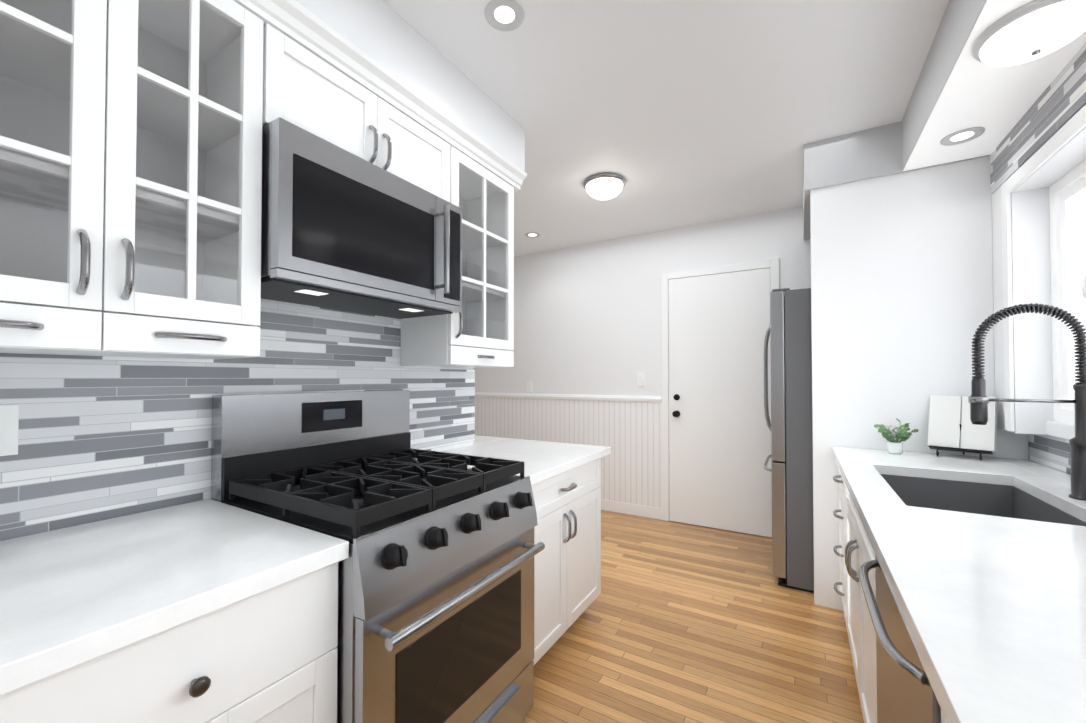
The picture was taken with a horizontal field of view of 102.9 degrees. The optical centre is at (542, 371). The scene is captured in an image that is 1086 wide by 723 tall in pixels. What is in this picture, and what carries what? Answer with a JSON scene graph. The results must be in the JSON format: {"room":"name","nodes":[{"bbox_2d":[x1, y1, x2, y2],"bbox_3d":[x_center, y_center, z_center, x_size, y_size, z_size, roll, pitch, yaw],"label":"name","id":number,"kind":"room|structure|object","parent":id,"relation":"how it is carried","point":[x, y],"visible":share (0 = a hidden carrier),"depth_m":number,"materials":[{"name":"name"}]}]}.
{"room":"kitchen","nodes":[
{"label":"kitchen","id":0,"kind":"room"},
{"bbox_2d":[475,207,810,537],"bbox_3d":[1.195,0.029,4.069,6.145,2.670,0.200,-1,-1,31],"label":"wall","id":1,"kind":"structure","parent":0,"point":[587,319],"depth_m":4.26,"materials":[{"name":"white paint"}]},
{"bbox_2d":[475,392,660,401],"bbox_3d":[-0.121,0.269,4.712,2.822,0.060,0.034,-1,-1,31],"label":"trim","id":2,"kind":"structure","parent":1,"relation":"attached to","point":[582,397],"depth_m":4.45,"materials":[{"name":"white paint"}]},
{"bbox_2d":[475,397,661,507],"bbox_3d":[-0.115,0.784,4.713,2.822,0.980,0.011,-1,-1,31],"label":"wainscot","id":3,"kind":"structure","parent":1,"relation":"attached to","point":[629,433],"depth_m":4.27,"materials":[{"name":"white wood"}]},
{"bbox_2d":[601,499,661,519],"bbox_3d":[0.561,1.315,4.299,4.400,0.105,0.017,-1,-1,31],"label":"baseboard","id":4,"kind":"structure","parent":1,"relation":"attached to","point":[633,509],"depth_m":4.12,"materials":[{"name":"white paint"}]},
{"bbox_2d":[637,372,644,385],"bbox_3d":[0.930,0.069,4.102,0.075,0.140,0.012,-1,-1,31],"label":"switch plate","id":5,"kind":"object","parent":1,"relation":"attached to","point":[640,378],"visible":1,"depth_m":4.10,"materials":[{"name":"white paint"}]},
{"bbox_2d":[661,259,778,520],"bbox_3d":[1.509,0.221,3.751,0.963,2.275,0.019,-1,-1,31],"label":"door frame","id":6,"kind":"structure","parent":1,"relation":"attached to","point":[772,265],"depth_m":3.96,"materials":[{"name":"white paint"}]},
{"bbox_2d":[668,268,771,536],"bbox_3d":[1.492,0.252,3.722,0.827,2.201,0.078,-1,-1,31],"label":"entry door","id":7,"kind":"structure","parent":1,"relation":"in","point":[720,476],"depth_m":3.73,"materials":[{"name":"white paint"}]},
{"bbox_2d":[382,0,948,256],"bbox_3d":[-0.314,-1.396,1.557,6.145,0.100,6.100,-1,-1,31],"label":"ceiling","id":8,"kind":"structure","parent":0,"point":[675,114],"depth_m":2.06,"materials":[{"name":"white paint"}]},
{"bbox_2d":[296,0,524,171],"bbox_3d":[-1.190,-1.228,0.892,0.354,0.257,3.666,-1,-1,31],"label":"soffit","id":9,"kind":"object","parent":8,"relation":"attached to","point":[382,33],"depth_m":1.73,"materials":[{"name":"white paint"}]},
{"bbox_2d":[234,0,526,190],"bbox_3d":[-0.914,-1.051,1.319,0.369,0.079,2.618,-1,-1,31],"label":"crown molding","id":10,"kind":"structure","parent":9,"relation":"attached to","point":[299,23],"depth_m":1.54,"materials":[{"name":"white"}]},
{"bbox_2d":[485,0,523,30],"bbox_3d":[-0.145,-1.342,1.630,0.150,0.006,0.150,-1,-1,31],"label":"recessed light","id":11,"kind":"object","parent":8,"relation":"in","point":[504,17],"visible":1,"depth_m":1.63,"materials":[{"name":"grey"}]},
{"bbox_2d":[525,232,539,237],"bbox_3d":[-0.100,-1.302,4.128,0.150,0.006,0.150,-1,-1,31],"label":"recessed light","id":12,"kind":"object","parent":8,"relation":"in","point":[532,234],"visible":1,"depth_m":4.12,"materials":[{"name":"grey"}]},
{"bbox_2d":[583,172,625,199],"bbox_3d":[0.428,-1.262,3.022,0.296,0.122,0.296,-1,-1,31],"label":"light","id":13,"kind":"object","parent":8,"relation":"attached to","point":[605,186],"visible":1,"depth_m":2.94,"materials":[{"name":"silver metal"}]},
{"bbox_2d":[520,510,863,722],"bbox_3d":[-0.314,1.373,1.513,6.145,0.100,6.100,-1,-1,31],"label":"floor","id":14,"kind":"structure","parent":0,"point":[676,622],"depth_m":2.11,"materials":[{"name":"brown wood"}]},
{"bbox_2d":[0,499,348,722],"bbox_3d":[-0.914,0.857,0.950,0.713,0.914,0.582,-1,-1,31],"label":"base cabinet","id":15,"kind":"object","parent":14,"relation":"on","point":[207,611],"visible":1,"depth_m":0.84,"materials":[{"name":"white"}]},
{"bbox_2d":[211,390,544,722],"bbox_3d":[-0.522,0.701,1.506,0.821,1.245,0.762,-1,-1,31],"label":"gas range","id":16,"kind":"object","parent":14,"relation":"on","point":[436,596],"visible":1,"depth_m":1.35,"materials":[{"name":"silver metal"}]},
{"bbox_2d":[415,435,610,664],"bbox_3d":[-0.285,0.879,2.320,1.038,0.914,0.878,-1,-1,31],"label":"base cabinet","id":17,"kind":"object","parent":14,"relation":"on","point":[565,479],"visible":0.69,"depth_m":2.08,"materials":[{"name":"white wood"}]},
{"bbox_2d":[763,288,813,592],"bbox_3d":[2.033,0.412,2.886,0.991,1.865,0.885,-1,-1,31],"label":"refrigerator","id":18,"kind":"object","parent":14,"relation":"on","point":[788,333],"visible":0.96,"depth_m":2.67,"materials":[{"name":"grey metal"}]},
{"bbox_2d":[840,518,876,722],"bbox_3d":[1.445,1.012,1.451,0.628,0.620,1.014,-1,-1,31],"label":"base cabinet","id":19,"kind":"object","parent":14,"relation":"on","point":[855,551],"depth_m":1.57,"materials":[{"name":"white wood"}]},
{"bbox_2d":[856,498,1085,722],"bbox_3d":[0.419,0.401,-0.246,0.662,0.039,3.380,-1,-1,31],"label":"countertop","id":20,"kind":"structure","parent":19,"relation":"on","point":[992,607],"depth_m":0.74,"materials":[{"name":"white stone"}]},
{"bbox_2d":[876,474,1011,517],"bbox_3d":[1.671,0.569,1.830,0.444,0.230,0.012,-1,-1,31],"label":"sink","id":21,"kind":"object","parent":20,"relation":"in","point":[976,496],"depth_m":1.80,"materials":[{"name":"grey metal"}]},
{"bbox_2d":[968,303,1085,500],"bbox_3d":[1.609,0.088,1.405,0.310,0.636,0.162,-1,-1,31],"label":"spring faucet","id":22,"kind":"object","parent":20,"relation":"on","point":[979,400],"visible":1,"depth_m":1.40,"materials":[{"name":"matte black metal"}]},
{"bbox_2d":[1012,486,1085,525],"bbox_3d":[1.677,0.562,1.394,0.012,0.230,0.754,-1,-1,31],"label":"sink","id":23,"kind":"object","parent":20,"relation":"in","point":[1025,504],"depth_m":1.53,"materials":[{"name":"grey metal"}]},
{"bbox_2d":[859,555,940,722],"bbox_3d":[0.998,0.870,0.775,0.668,0.860,0.598,-1,-1,31],"label":"dishwasher","id":24,"kind":"object","parent":14,"relation":"on","point":[905,693],"visible":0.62,"depth_m":0.90,"materials":[{"name":"grey metal"}]},
{"bbox_2d":[836,470,1051,610],"bbox_3d":[1.804,0.895,2.055,0.628,0.874,0.504,-1,-1,31],"label":"base cabinet","id":25,"kind":"object","parent":14,"relation":"on","point":[851,486],"depth_m":1.81,"materials":[{"name":"white wood"}]},
{"bbox_2d":[832,446,1047,489],"bbox_3d":[1.791,0.437,2.059,0.662,0.039,0.526,-1,-1,31],"label":"countertop","id":26,"kind":"structure","parent":25,"relation":"on","point":[946,467],"depth_m":1.89,"materials":[{"name":"white stone"}]},
{"bbox_2d":[874,418,917,453],"bbox_3d":[1.815,0.327,2.231,0.173,0.185,0.162,-1,-1,31],"label":"plant","id":27,"kind":"object","parent":26,"relation":"on","point":[894,446],"visible":1,"depth_m":2.20,"materials":[{"name":"green plant"}]},
{"bbox_2d":[927,395,997,460],"bbox_3d":[2.053,0.268,2.116,0.263,0.297,0.216,-1,-1,31],"label":"cookbook stand","id":28,"kind":"object","parent":26,"relation":"on","point":[951,427],"visible":1,"depth_m":2.13,"materials":[{"name":"white paper"}]},
{"bbox_2d":[868,474,895,501],"bbox_3d":[1.285,0.566,1.627,0.012,0.230,0.754,-1,-1,31],"label":"countertop","id":29,"kind":"structure","parent":0,"relation":"attached to","point":[876,491],"depth_m":1.48,"materials":[{"name":"white stone"}]},
{"bbox_2d":[803,121,989,239],"bbox_3d":[2.139,-1.191,2.787,0.789,0.269,1.069,-1,-1,31],"label":"wall","id":30,"kind":"structure","parent":0,"point":[875,152],"depth_m":2.41,"materials":[{"name":"grey paint"}]},
{"bbox_2d":[810,156,995,610],"bbox_3d":[1.915,0.137,2.359,0.759,2.400,0.100,-1,-1,31],"label":"wall","id":31,"kind":"structure","parent":0,"point":[901,288],"depth_m":2.33,"materials":[{"name":"white paint"}]},
{"bbox_2d":[902,0,1085,170],"bbox_3d":[0.873,-1.232,0.225,0.344,0.269,4.630,-1,-1,31],"label":"soffit","id":32,"kind":"structure","parent":0,"point":[958,86],"depth_m":1.69,"materials":[{"name":"grey paint"}]},
{"bbox_2d":[940,127,985,145],"bbox_3d":[1.904,-1.067,1.966,0.150,0.006,0.150,-1,-1,31],"label":"recessed light","id":33,"kind":"object","parent":32,"relation":"in","point":[968,134],"visible":1,"depth_m":1.96,"materials":[{"name":"grey"}]},
{"bbox_2d":[971,0,1085,66],"bbox_3d":[1.534,-1.033,1.347,0.285,0.092,0.285,-1,-1,31],"label":"light","id":34,"kind":"object","parent":32,"relation":"attached to","point":[1031,31],"visible":1,"depth_m":1.31,"materials":[{"name":"grey"}]},
{"bbox_2d":[991,107,1085,474],"bbox_3d":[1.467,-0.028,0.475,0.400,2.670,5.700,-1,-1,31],"label":"window frame","id":35,"kind":"structure","parent":0,"point":[1031,283],"depth_m":1.91,"materials":[{"name":"white paint"}]},
{"bbox_2d":[990,42,1085,473],"bbox_3d":[1.073,-0.356,0.102,0.128,1.483,4.648,-1,-1,31],"label":"wall tile","id":36,"kind":"structure","parent":35,"relation":"attached to","point":[1058,104],"depth_m":1.75,"materials":[{"name":"tile"}]},
{"bbox_2d":[1001,105,1085,439],"bbox_3d":[1.684,-0.308,1.060,0.211,1.133,2.040,-1,-1,31],"label":"window","id":37,"kind":"structure","parent":35,"relation":"in","point":[1067,192],"depth_m":1.80,"materials":[{"name":"white paint"}]},
{"bbox_2d":[1082,269,1085,297],"bbox_3d":[1.986,-0.532,1.570,0.043,0.542,0.044,-1,-1,31],"label":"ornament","id":38,"kind":"object","parent":37,"relation":"hanging from","point":[1084,288],"visible":1,"depth_m":1.57,"materials":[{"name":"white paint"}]},
{"bbox_3d":[-2.460,-0.012,1.512,2.480,2.670,3.866,-1,-1,31],"label":"wall","id":39,"kind":"structure","parent":0,"visible":0},
{"bbox_2d":[0,0,262,359],"bbox_3d":[-1.088,-0.530,1.030,0.357,0.970,0.650,-1,-1,31],"label":"upper cabinet","id":40,"kind":"object","parent":39,"relation":"attached to","point":[130,175],"visible":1,"depth_m":1.06,"materials":[{"name":"white"}]},
{"bbox_2d":[0,299,474,540],"bbox_3d":[-1.339,0.054,0.959,0.008,0.720,3.664,-1,-1,31],"label":"wall tile","id":41,"kind":"structure","parent":39,"relation":"attached to","point":[100,438],"depth_m":1.29,"materials":[{"name":"tile"}]},
{"bbox_2d":[0,405,18,455],"bbox_3d":[-1.294,0.140,1.016,0.010,0.120,0.080,-1,-1,31],"label":"outlet","id":42,"kind":"object","parent":41,"relation":"attached to","point":[9,420],"visible":1,"depth_m":1.04,"materials":[{"name":"white plastic"}]},
{"bbox_2d":[262,23,449,201],"bbox_3d":[-0.724,-0.858,1.647,0.357,0.294,0.767,-1,-1,31],"label":"upper cabinet","id":43,"kind":"object","parent":39,"relation":"attached to","point":[307,90],"visible":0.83,"depth_m":1.47,"materials":[{"name":"white"}]},
{"bbox_2d":[261,117,461,318],"bbox_3d":[-0.689,-0.481,1.621,0.438,0.454,0.760,-1,-1,31],"label":"microwave","id":44,"kind":"object","parent":43,"relation":"attached to","point":[343,229],"visible":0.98,"depth_m":1.42,"materials":[{"name":"silver metal"}]},
{"bbox_2d":[400,146,513,367],"bbox_3d":[-0.401,-0.511,2.185,0.357,0.970,0.489,-1,-1,31],"label":"upper cabinet","id":45,"kind":"object","parent":39,"relation":"attached to","point":[477,331],"visible":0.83,"depth_m":2.18,"materials":[{"name":"white wood"}]}
]}

